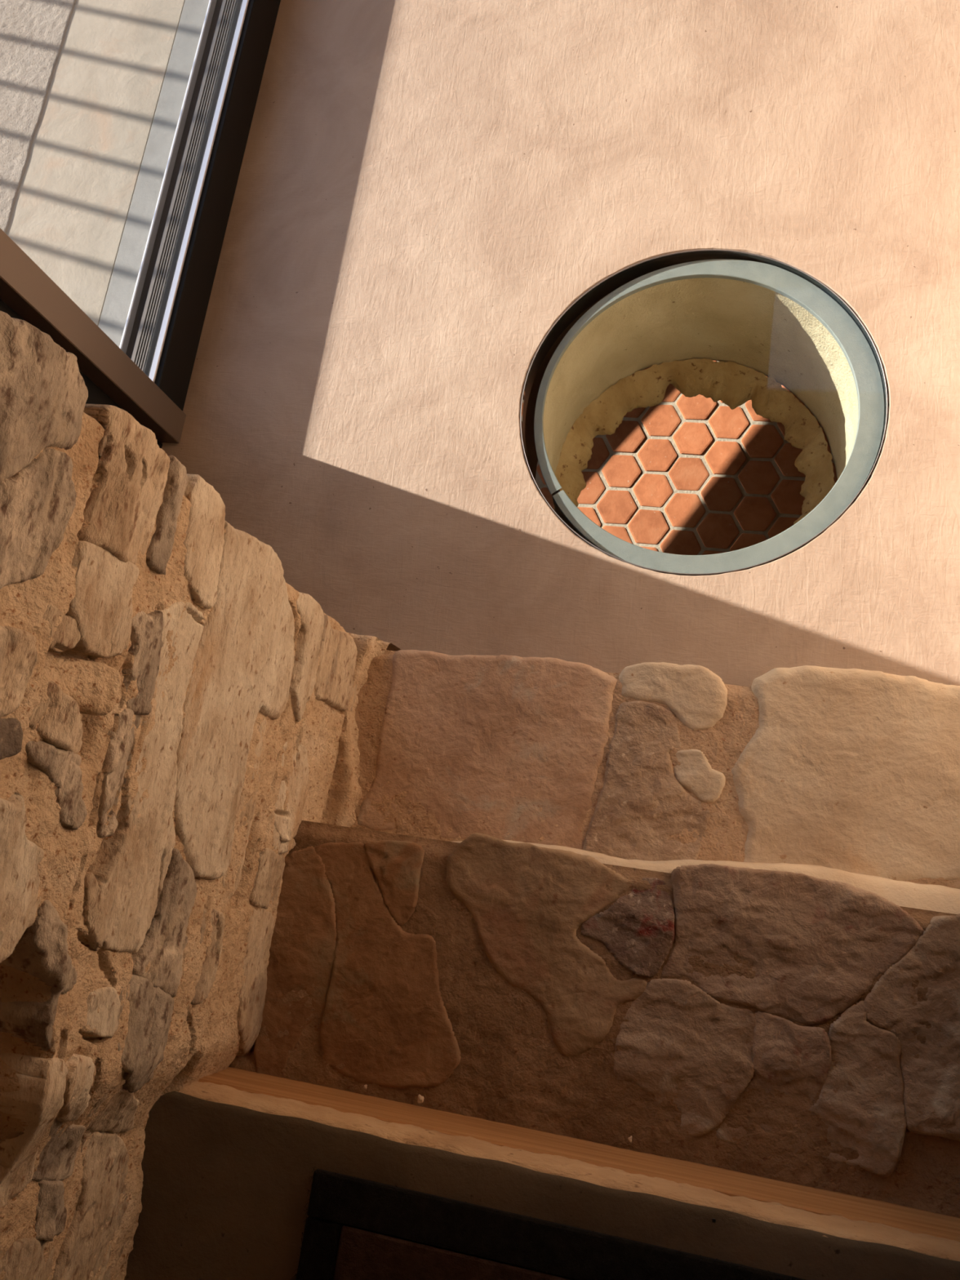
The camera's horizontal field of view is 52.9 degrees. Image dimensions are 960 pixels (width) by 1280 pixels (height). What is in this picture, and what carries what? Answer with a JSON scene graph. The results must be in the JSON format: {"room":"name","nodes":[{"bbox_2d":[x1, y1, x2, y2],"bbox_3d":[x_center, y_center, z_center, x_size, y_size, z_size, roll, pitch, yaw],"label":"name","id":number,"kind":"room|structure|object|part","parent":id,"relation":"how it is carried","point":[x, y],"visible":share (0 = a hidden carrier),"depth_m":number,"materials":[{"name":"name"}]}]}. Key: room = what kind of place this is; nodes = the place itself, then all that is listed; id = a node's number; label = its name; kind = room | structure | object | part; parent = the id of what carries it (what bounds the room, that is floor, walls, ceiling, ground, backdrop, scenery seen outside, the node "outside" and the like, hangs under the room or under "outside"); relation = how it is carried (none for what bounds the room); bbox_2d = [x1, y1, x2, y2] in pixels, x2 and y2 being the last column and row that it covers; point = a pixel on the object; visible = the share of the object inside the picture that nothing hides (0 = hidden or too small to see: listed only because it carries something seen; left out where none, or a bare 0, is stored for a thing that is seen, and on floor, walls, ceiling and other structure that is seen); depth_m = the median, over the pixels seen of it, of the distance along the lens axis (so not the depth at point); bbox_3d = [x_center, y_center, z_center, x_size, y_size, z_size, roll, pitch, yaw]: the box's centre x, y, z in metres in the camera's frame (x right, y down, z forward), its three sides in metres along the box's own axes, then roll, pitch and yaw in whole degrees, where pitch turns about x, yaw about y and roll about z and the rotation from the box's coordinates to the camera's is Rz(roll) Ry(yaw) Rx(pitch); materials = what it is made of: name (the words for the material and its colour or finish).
{"room":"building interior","nodes":[
{"label":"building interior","id":0,"kind":"room"},
{"bbox_2d":[0,311,357,1279],"bbox_3d":[-0.937,0.654,0.857,0.768,2.510,2.071,5,76,13],"label":"wall","id":1,"kind":"structure","parent":0,"point":[171,722],"depth_m":1.21,"materials":[{"name":"brown stone"}]},
{"bbox_2d":[197,1066,959,1242],"bbox_3d":[0.130,0.781,1.468,1.358,0.129,0.022,5,76,13],"label":"trim","id":2,"kind":"structure","parent":1,"relation":"attached to","point":[728,1182],"depth_m":1.45,"materials":[{"name":"orange wood"}]},
{"bbox_2d":[124,1081,959,1279],"bbox_3d":[0.078,1.318,1.467,1.358,0.510,1.072,5,76,13],"label":"wall","id":3,"kind":"structure","parent":0,"point":[227,1170],"depth_m":1.39,"materials":[{"name":"black"}]},
{"bbox_2d":[291,1167,805,1279],"bbox_3d":[0.166,1.121,1.222,0.950,0.021,0.662,5,76,13],"label":"doormat","id":4,"kind":"object","parent":3,"relation":"on","point":[356,1228],"visible":1,"depth_m":1.34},
{"bbox_2d":[161,0,959,686],"bbox_3d":[0.461,-1.103,2.351,2.335,0.060,3.450,5,76,13],"label":"floor","id":5,"kind":"structure","parent":0,"point":[424,188],"depth_m":2.31,"materials":[{"name":"paint"}]},
{"bbox_2d":[228,820,959,1217],"bbox_3d":[0.248,0.610,1.713,1.286,0.347,0.517,5,76,13],"label":"stone wall","id":6,"kind":"structure","parent":5,"relation":"on","point":[784,1022],"depth_m":1.55,"materials":[{"name":"brown stone"}]},
{"bbox_2d":[417,1093,424,1103],"bbox_3d":[-0.096,0.746,1.568,0.011,0.009,0.014,5,76,13],"label":"crumb","id":7,"kind":"object","parent":6,"relation":"on","point":[420,1099],"visible":1,"depth_m":1.57,"materials":[{"name":"beige stone"}]},
{"bbox_2d":[320,632,959,888],"bbox_3d":[0.321,0.236,1.863,1.286,0.250,0.438,5,76,13],"label":"stone step","id":8,"kind":"structure","parent":5,"relation":"on","point":[857,771],"depth_m":1.80,"materials":[{"name":"beige stone"}]},
{"bbox_2d":[520,249,887,575],"bbox_3d":[0.492,-0.519,2.186,0.800,0.060,0.800,5,76,13],"label":"floor window","id":9,"kind":"structure","parent":5,"relation":"in","point":[861,354],"depth_m":2.16,"materials":[{"name":"grey metal"}]},
{"bbox_2d":[535,360,862,555],"bbox_3d":[1.063,0.236,4.607,3.300,0.065,5.200,5,76,13],"label":"floor","id":10,"kind":"structure","parent":0,"point":[681,474],"depth_m":4.86,"materials":[{"name":"tile"}]},
{"bbox_2d":[543,277,857,542],"bbox_3d":[0.527,-0.456,2.421,0.745,0.493,0.775,5,76,13],"label":"wall","id":11,"kind":"structure","parent":0,"point":[677,330],"depth_m":2.50,"materials":[{"name":"beige paint"}]},
{"bbox_3d":[-1.088,-0.917,1.183,0.200,2.760,5.200,5,76,13],"label":"wall window","id":12,"kind":"structure","parent":0,"visible":0},
{"bbox_2d":[0,0,280,448],"bbox_3d":[-0.918,-1.601,1.578,0.194,2.220,2.750,5,76,13],"label":"window frame","id":13,"kind":"structure","parent":12,"relation":"attached to","point":[148,376],"depth_m":2.44,"materials":[{"name":"brown metal"}]},
{"bbox_3d":[-0.632,-1.565,2.598,0.052,0.120,2.202,5,76,13],"label":"rail","id":14,"kind":"part","parent":13,"relation":"part of","materials":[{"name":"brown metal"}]},
{"label":"outside","id":15,"kind":"structure","parent":0,"visible":0},
{"bbox_2d":[0,0,209,346],"bbox_3d":[-2.041,-1.829,3.159,2.718,0.283,4.000,5,76,13],"label":"terrace","id":16,"kind":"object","parent":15,"point":[92,92],"visible":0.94,"depth_m":2.72,"materials":[{"name":"beige tile"}]},
{"bbox_3d":[-0.801,-1.737,2.768,0.122,0.050,4.000,5,76,13],"label":"sill plate","id":17,"kind":"part","parent":16,"relation":"part of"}
]}

